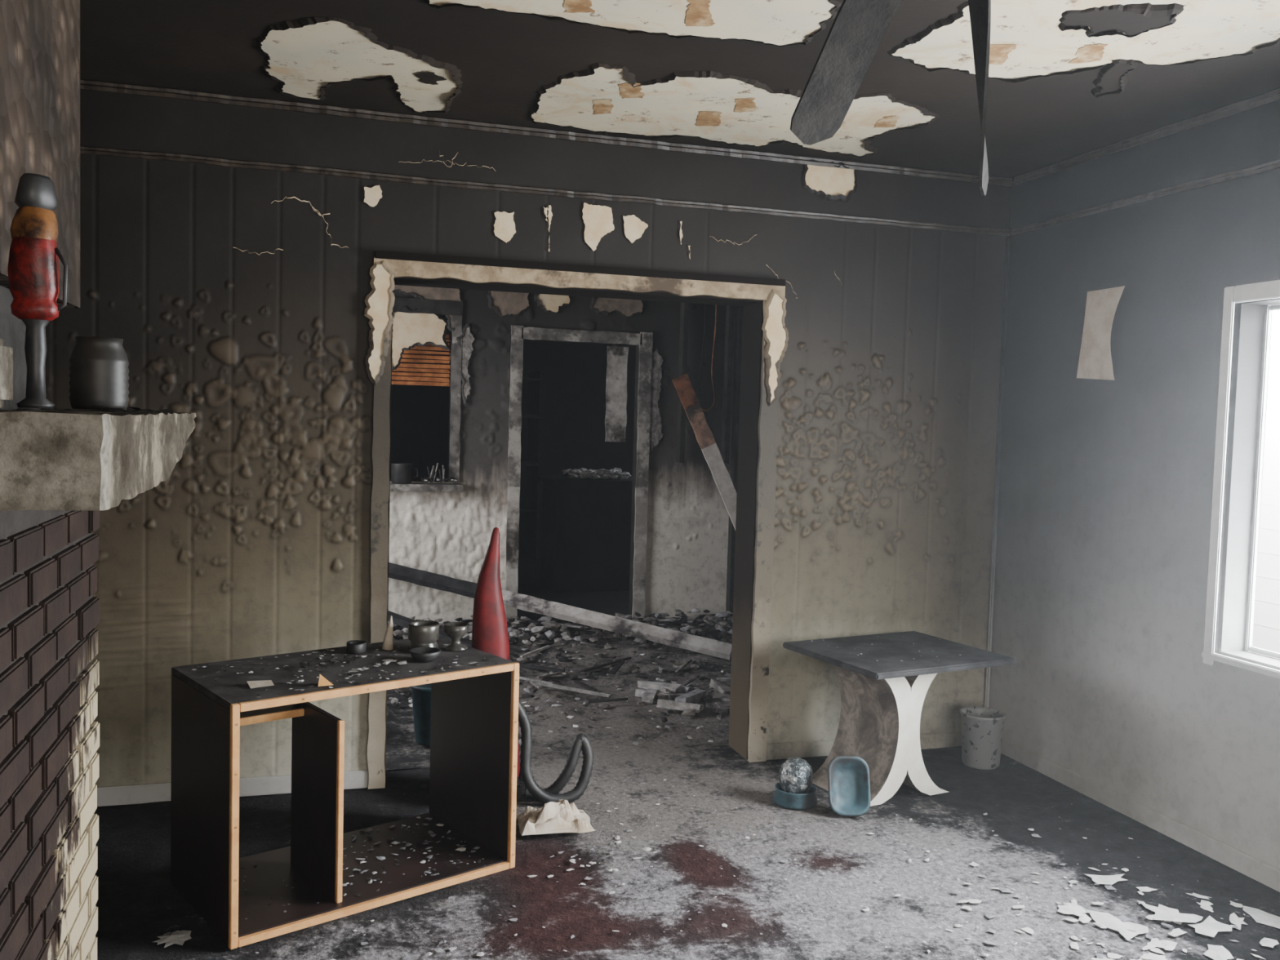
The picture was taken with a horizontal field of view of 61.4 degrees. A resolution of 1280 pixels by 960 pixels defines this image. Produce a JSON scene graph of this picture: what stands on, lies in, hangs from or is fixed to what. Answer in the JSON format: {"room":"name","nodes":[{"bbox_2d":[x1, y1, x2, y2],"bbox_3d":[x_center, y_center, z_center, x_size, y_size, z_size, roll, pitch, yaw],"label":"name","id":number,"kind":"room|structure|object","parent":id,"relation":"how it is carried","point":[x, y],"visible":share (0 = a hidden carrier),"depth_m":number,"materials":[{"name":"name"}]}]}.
{"room":"fire-damaged room","nodes":[
{"label":"fire-damaged room","id":0,"kind":"room"},
{"bbox_2d":[390,315,635,551],"bbox_3d":[-1.422,-0.429,10.017,5.830,2.690,4.180,1,3,-17],"label":"wall","id":1,"kind":"structure","parent":0,"point":[573,429],"depth_m":12.21,"materials":[{"name":"black paint"}]},
{"bbox_2d":[45,78,1011,787],"bbox_3d":[0.164,-0.092,4.744,5.550,2.690,0.215,1,3,-17],"label":"wall","id":2,"kind":"structure","parent":0,"point":[256,541],"depth_m":4.26,"materials":[{"name":"paint"}]},
{"bbox_2d":[97,769,367,806],"bbox_3d":[-1.797,1.195,4.127,1.463,0.072,0.012,1,3,-17],"label":"baseboard","id":3,"kind":"structure","parent":2,"relation":"attached to","point":[277,784],"depth_m":4.19,"materials":[{"name":"paint"}]},
{"bbox_2d":[80,145,1010,235],"bbox_3d":[-0.351,-1.180,4.412,4.350,0.034,0.023,1,3,-17],"label":"rail","id":4,"kind":"object","parent":2,"relation":"attached to","point":[83,149],"visible":0.94,"depth_m":4.37,"materials":[{"name":"black wood"}]},
{"bbox_2d":[233,151,857,294],"bbox_3d":[-0.281,-1.120,4.431,2.606,0.617,0.018,1,3,-17],"label":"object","id":5,"kind":"object","parent":2,"relation":"attached to","point":[834,184],"visible":1,"depth_m":4.50,"materials":[{"name":"beige paint"}]},
{"bbox_2d":[80,79,1013,186],"bbox_3d":[-0.344,-1.413,4.397,4.348,0.038,0.028,1,3,-17],"label":"crown molding","id":6,"kind":"structure","parent":2,"relation":"attached to","point":[90,85],"depth_m":4.34,"materials":[{"name":"black wood"}]},
{"bbox_2d":[366,250,786,789],"bbox_3d":[-0.264,0.176,4.619,1.745,2.137,0.260,1,3,-17],"label":"door frame","id":7,"kind":"structure","parent":2,"relation":"attached to","point":[758,424],"depth_m":4.65,"materials":[{"name":"paint"}]},
{"bbox_2d":[364,260,788,405],"bbox_3d":[-0.211,-0.590,4.457,1.804,0.519,0.012,1,3,-17],"label":"paint","id":8,"kind":"object","parent":2,"relation":"attached to","point":[380,302],"visible":1,"depth_m":4.22,"materials":[{"name":"beige paint"}]},
{"bbox_2d":[766,731,961,759],"bbox_3d":[1.105,1.228,5.001,1.130,0.072,0.012,1,3,-17],"label":"baseboard","id":9,"kind":"structure","parent":2,"relation":"attached to","point":[931,740],"depth_m":4.91,"materials":[{"name":"beige wood"}]},
{"bbox_2d":[984,237,1010,707],"bbox_3d":[1.686,0.031,5.092,0.020,2.330,0.018,1,3,-17],"label":"trim","id":10,"kind":"structure","parent":2,"relation":"attached to","point":[1007,240],"depth_m":5.08,"materials":[{"name":"grey wood"}]},
{"bbox_2d":[387,288,735,622],"bbox_3d":[-0.800,-0.297,7.950,5.550,2.690,0.145,1,3,-17],"label":"wall","id":11,"kind":"structure","parent":0,"point":[445,533],"depth_m":7.96,"materials":[{"name":"paint"}]},
{"bbox_2d":[390,297,464,492],"bbox_3d":[-1.779,-0.607,7.586,1.060,1.354,0.320,1,3,-17],"label":"pass-through window","id":12,"kind":"structure","parent":11,"relation":"in","point":[455,308],"depth_m":7.70,"materials":[{"name":"beige paint"}]},
{"bbox_2d":[391,462,417,484],"bbox_3d":[-1.669,-0.046,7.566,0.151,0.140,0.166,4,4,34],"label":"mug","id":13,"kind":"object","parent":12,"relation":"on","point":[401,473],"visible":1,"depth_m":7.50,"materials":[{"name":"black ceramic"}]},
{"bbox_2d":[420,462,457,482],"bbox_3d":[-1.428,-0.051,7.653,0.260,0.141,0.121,1,3,-17],"label":"utensils","id":14,"kind":"object","parent":12,"relation":"on","point":[431,478],"visible":1,"depth_m":7.63,"materials":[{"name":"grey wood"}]},
{"bbox_2d":[391,284,664,452],"bbox_3d":[-0.782,-0.823,7.839,2.055,1.213,0.022,1,3,-17],"label":"plaster","id":15,"kind":"object","parent":11,"relation":"attached to","point":[409,330],"visible":0.72,"depth_m":7.72,"materials":[{"name":"beige paint"}]},
{"bbox_2d":[505,324,652,618],"bbox_3d":[-0.449,-0.034,7.998,1.073,2.160,0.023,1,3,-17],"label":"door frame","id":16,"kind":"structure","parent":11,"relation":"attached to","point":[644,340],"depth_m":7.94,"materials":[{"name":"grey wood"}]},
{"bbox_2d":[675,302,742,617],"bbox_3d":[0.518,-0.273,8.194,0.482,2.691,0.087,1,3,-17],"label":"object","id":17,"kind":"object","parent":11,"relation":"attached to","point":[728,355],"visible":0.79,"depth_m":8.19,"materials":[{"name":"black metal"}]},
{"bbox_2d":[80,0,1279,177],"bbox_3d":[0.111,-1.515,4.990,5.840,0.120,14.340,1,3,-17],"label":"ceiling","id":18,"kind":"structure","parent":0,"point":[503,59],"depth_m":3.62,"materials":[{"name":"black paint"}]},
{"bbox_2d":[604,344,628,441],"bbox_3d":[-0.171,-0.969,8.267,0.170,1.351,0.020,1,3,-17],"label":"strip","id":19,"kind":"object","parent":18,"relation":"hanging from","point":[615,418],"visible":0.94,"depth_m":8.27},
{"bbox_2d":[254,0,1279,158],"bbox_3d":[0.330,-1.342,3.340,2.935,0.030,2.386,1,3,-17],"label":"plaster","id":20,"kind":"object","parent":18,"relation":"attached to","point":[1034,38],"visible":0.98,"depth_m":3.40,"materials":[{"name":"paint"}]},
{"bbox_2d":[790,0,991,195],"bbox_3d":[0.630,-0.983,2.141,0.930,0.595,1.113,1,3,-17],"label":"ceiling fan","id":21,"kind":"object","parent":18,"relation":"hanging from","point":[859,27],"depth_m":2.51,"materials":[{"name":"grey metal"}]},
{"bbox_2d":[93,550,1279,959],"bbox_3d":[0.033,1.280,5.144,5.840,0.198,14.340,1,3,-17],"label":"floor","id":22,"kind":"structure","parent":0,"point":[138,902],"depth_m":3.71,"materials":[{"name":"concrete"}]},
{"bbox_2d":[0,0,99,959],"bbox_3d":[-1.266,0.066,1.240,0.773,2.680,2.291,1,3,-17],"label":"fireplace","id":23,"kind":"object","parent":22,"relation":"on","point":[50,611],"visible":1,"depth_m":1.98,"materials":[{"name":"brick"}]},
{"bbox_2d":[0,406,196,511],"bbox_3d":[-0.998,-0.065,2.029,0.188,0.147,1.200,1,3,-17],"label":"mantel shelf","id":24,"kind":"object","parent":23,"relation":"attached to","point":[68,460],"visible":0.98,"depth_m":1.48,"materials":[{"name":"stone"}]},
{"bbox_2d":[0,338,13,408],"bbox_3d":[-0.912,-0.150,1.500,0.053,0.098,0.090,1,3,-17],"label":"stone block","id":25,"kind":"object","parent":24,"relation":"on","point":[6,353],"visible":1,"depth_m":1.51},
{"bbox_2d":[7,173,67,408],"bbox_3d":[-0.929,-0.288,1.657,0.071,0.355,0.072,4,4,37],"label":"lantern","id":26,"kind":"object","parent":24,"relation":"on","point":[33,265],"visible":0.98,"depth_m":1.64,"materials":[{"name":"red metal"}]},
{"bbox_2d":[68,336,129,409],"bbox_3d":[-0.898,-0.176,1.790,0.090,0.118,0.090,1,3,-17],"label":"glass jar","id":27,"kind":"object","parent":24,"relation":"on","point":[99,369],"visible":0.98,"depth_m":1.75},
{"bbox_2d":[170,636,519,949],"bbox_3d":[-0.946,0.942,3.497,0.944,0.692,0.552,-1,4,-40],"label":"tv cabinet","id":28,"kind":"object","parent":22,"relation":"on","point":[474,728],"visible":0.98,"depth_m":3.38,"materials":[{"name":"brown laminate"}]},
{"bbox_2d":[318,674,333,686],"bbox_3d":[-0.941,0.592,3.204,0.043,0.035,0.042,4,4,38],"label":"cardboard","id":29,"kind":"object","parent":28,"relation":"on","point":[322,681],"visible":1,"depth_m":3.20,"materials":[{"name":"beige cardboard"}]},
{"bbox_2d":[191,644,497,697],"bbox_3d":[-0.945,0.588,3.473,0.861,0.016,0.510,-1,4,-39],"label":"ash","id":30,"kind":"object","parent":28,"relation":"on","point":[252,684],"visible":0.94,"depth_m":3.42,"materials":[{"name":"white paint"}]},
{"bbox_2d":[346,640,366,653],"bbox_3d":[-0.964,0.569,3.667,0.066,0.034,0.070,1,3,-17],"label":"candle cup","id":31,"kind":"object","parent":28,"relation":"on","point":[354,646],"visible":1,"depth_m":3.64,"materials":[{"name":"black metal"}]},
{"bbox_2d":[238,816,480,919],"bbox_3d":[-0.964,1.256,3.533,0.860,0.006,0.498,-1,4,-39],"label":"flakes","id":32,"kind":"object","parent":28,"relation":"on","point":[460,849],"visible":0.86,"depth_m":3.65,"materials":[{"name":"grey paint"}]},
{"bbox_2d":[382,615,393,649],"bbox_3d":[-0.873,0.528,3.729,0.038,0.117,0.039,1,3,-17],"label":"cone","id":33,"kind":"object","parent":28,"relation":"on","point":[388,644],"visible":1,"depth_m":3.72,"materials":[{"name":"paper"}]},
{"bbox_2d":[408,620,439,649],"bbox_3d":[-0.744,0.540,3.707,0.108,0.098,0.108,1,3,-17],"label":"bowl","id":34,"kind":"object","parent":28,"relation":"on","point":[421,633],"visible":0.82,"depth_m":3.67,"materials":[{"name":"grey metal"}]},
{"bbox_2d":[408,647,440,662],"bbox_3d":[-0.712,0.581,3.568,0.104,0.035,0.104,1,3,-17],"label":"dish","id":35,"kind":"object","parent":28,"relation":"on","point":[422,655],"visible":1,"depth_m":3.54,"materials":[{"name":"grey ceramic"}]},
{"bbox_2d":[443,622,469,651],"bbox_3d":[-0.641,0.546,3.755,0.088,0.088,0.088,1,3,-17],"label":"goblet","id":36,"kind":"object","parent":28,"relation":"on","point":[455,631],"visible":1,"depth_m":3.73,"materials":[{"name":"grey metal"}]},
{"bbox_2d":[409,683,431,746],"bbox_3d":[-0.923,1.051,4.895,0.244,0.270,0.244,1,3,-17],"label":"plastic bucket","id":37,"kind":"object","parent":22,"relation":"on","point":[421,694],"visible":0.25,"depth_m":4.80,"materials":[{"name":"blue plastic"}]},
{"bbox_2d":[519,371,543,558],"bbox_3d":[-1.626,-0.178,11.636,1.019,2.000,0.616,1,3,-17],"label":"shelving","id":38,"kind":"object","parent":22,"relation":"on","point":[535,380],"visible":0.4,"depth_m":11.65,"materials":[{"name":"black wood"}]},
{"bbox_2d":[471,527,594,803],"bbox_3d":[-0.484,0.726,4.251,0.603,1.076,0.283,1,3,-17],"label":"vacuum cleaner","id":39,"kind":"object","parent":22,"relation":"on","point":[490,634],"visible":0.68,"depth_m":4.21,"materials":[{"name":"red plastic"}]},
{"bbox_2d":[517,799,595,835],"bbox_3d":[-0.314,1.214,3.957,0.280,0.090,0.233,1,3,-17],"label":"paper bag","id":40,"kind":"object","parent":22,"relation":"on","point":[560,816],"visible":1,"depth_m":3.90,"materials":[{"name":"white paper"}]},
{"bbox_2d":[388,562,731,660],"bbox_3d":[-0.684,0.829,7.123,2.644,0.491,0.108,2,3,16],"label":"plank","id":41,"kind":"object","parent":22,"relation":"on","point":[709,646],"visible":0.79,"depth_m":7.03,"materials":[{"name":"grey wood"}]},
{"bbox_2d":[387,608,733,748],"bbox_3d":[-0.075,1.114,6.540,3.123,0.130,3.130,1,3,-17],"label":"debris","id":42,"kind":"object","parent":22,"relation":"on","point":[524,628],"visible":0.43,"depth_m":6.62,"materials":[{"name":"grey wood"}]},
{"bbox_2d":[387,610,471,647],"bbox_3d":[-1.370,0.930,6.762,0.817,0.259,0.086,2,3,13],"label":"plank","id":43,"kind":"object","parent":42,"relation":"on","point":[399,620],"visible":0.24,"depth_m":6.75,"materials":[{"name":"black wood"}]},
{"bbox_2d":[536,467,632,591],"bbox_3d":[-0.380,0.420,9.736,1.000,1.085,0.721,1,3,-17],"label":"cabinet","id":44,"kind":"object","parent":22,"relation":"on","point":[586,516],"depth_m":9.44,"materials":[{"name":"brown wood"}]},
{"bbox_2d":[671,373,737,529],"bbox_3d":[0.684,0.147,8.103,0.958,1.859,0.030,1,3,-11],"label":"leaning board","id":45,"kind":"object","parent":22,"relation":"on","point":[704,435],"visible":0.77,"depth_m":8.03,"materials":[{"name":"wood"}]},
{"bbox_2d":[153,778,1279,959],"bbox_3d":[0.258,1.315,3.515,3.403,0.009,2.186,1,3,-17],"label":"flakes","id":46,"kind":"object","parent":22,"relation":"on","point":[1210,926],"visible":1,"depth_m":3.33,"materials":[{"name":"white paint"}]},
{"bbox_2d":[773,782,817,809],"bbox_3d":[0.620,1.257,4.305,0.176,0.062,0.176,1,3,-17],"label":"pet bowl","id":47,"kind":"object","parent":22,"relation":"on","point":[781,798],"visible":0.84,"depth_m":4.24,"materials":[{"name":"blue ceramic"}]},
{"bbox_2d":[778,757,813,793],"bbox_3d":[0.624,1.184,4.301,0.138,0.149,0.134,1,3,-17],"label":"glass globe","id":48,"kind":"object","parent":47,"relation":"in","point":[795,774],"visible":0.82,"depth_m":4.25},
{"bbox_2d":[827,755,871,815],"bbox_3d":[0.812,1.186,4.200,0.164,0.210,0.112,1,3,-3],"label":"pet bowl","id":49,"kind":"object","parent":22,"relation":"on","point":[848,776],"visible":1,"depth_m":4.21,"materials":[{"name":"blue ceramic"}]},
{"bbox_2d":[782,631,1016,806],"bbox_3d":[1.076,1.000,4.552,0.740,0.574,0.620,0,4,-28],"label":"side table","id":50,"kind":"object","parent":22,"relation":"on","point":[885,680],"visible":0.97,"depth_m":4.41,"materials":[{"name":"grey wood"}]},
{"bbox_2d":[960,706,1006,769],"bbox_3d":[1.541,1.164,4.858,0.200,0.238,0.200,1,3,-17],"label":"bucket","id":51,"kind":"object","parent":22,"relation":"on","point":[982,727],"visible":1,"depth_m":4.79,"materials":[{"name":"white plastic"}]},
{"bbox_2d":[988,87,1279,870],"bbox_3d":[2.720,0.132,1.988,0.162,2.690,6.620,1,3,-17],"label":"wall","id":52,"kind":"structure","parent":0,"point":[1105,491],"depth_m":4.21,"materials":[{"name":"grey paint"}]},
{"bbox_2d":[1076,285,1124,380],"bbox_3d":[1.887,-0.595,4.426,0.021,0.375,0.249,1,3,-17],"label":"paper","id":53,"kind":"object","parent":52,"relation":"attached to","point":[1095,362],"visible":1,"depth_m":4.43,"materials":[{"name":"beige paper"}]},
{"bbox_2d":[1000,737,1279,892],"bbox_3d":[2.602,1.435,2.014,0.012,0.072,6.580,1,3,-17],"label":"baseboard","id":54,"kind":"structure","parent":52,"relation":"attached to","point":[1264,873],"depth_m":4.13,"materials":[{"name":"grey wood"}]},
{"bbox_2d":[1009,159,1279,235],"bbox_3d":[2.673,-0.956,1.878,0.023,0.035,6.570,1,3,-17],"label":"rail","id":55,"kind":"object","parent":52,"relation":"attached to","point":[1275,164],"visible":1,"depth_m":4.15,"materials":[{"name":"grey wood"}]},
{"bbox_2d":[1012,88,1279,184],"bbox_3d":[2.678,-1.188,1.859,0.028,0.038,6.560,1,3,-17],"label":"crown molding","id":56,"kind":"structure","parent":52,"relation":"attached to","point":[1273,95],"depth_m":4.14,"materials":[{"name":"grey wood"}]},
{"bbox_2d":[1201,280,1279,679],"bbox_3d":[2.366,0.040,3.099,0.160,1.350,1.660,1,3,-17],"label":"window","id":57,"kind":"structure","parent":52,"relation":"in","point":[1271,289],"depth_m":3.83,"materials":[{"name":"paint"}]},
{"label":"outside","id":58,"kind":"structure","parent":0,"visible":0},
{"bbox_2d":[1252,310,1279,653],"bbox_3d":[4.437,-0.491,4.965,0.150,3.900,10.000,1,3,-17],"label":"sky","id":59,"kind":"structure","parent":58,"point":[1266,628],"depth_m":6.61,"materials":[{"name":"white"}]}
]}

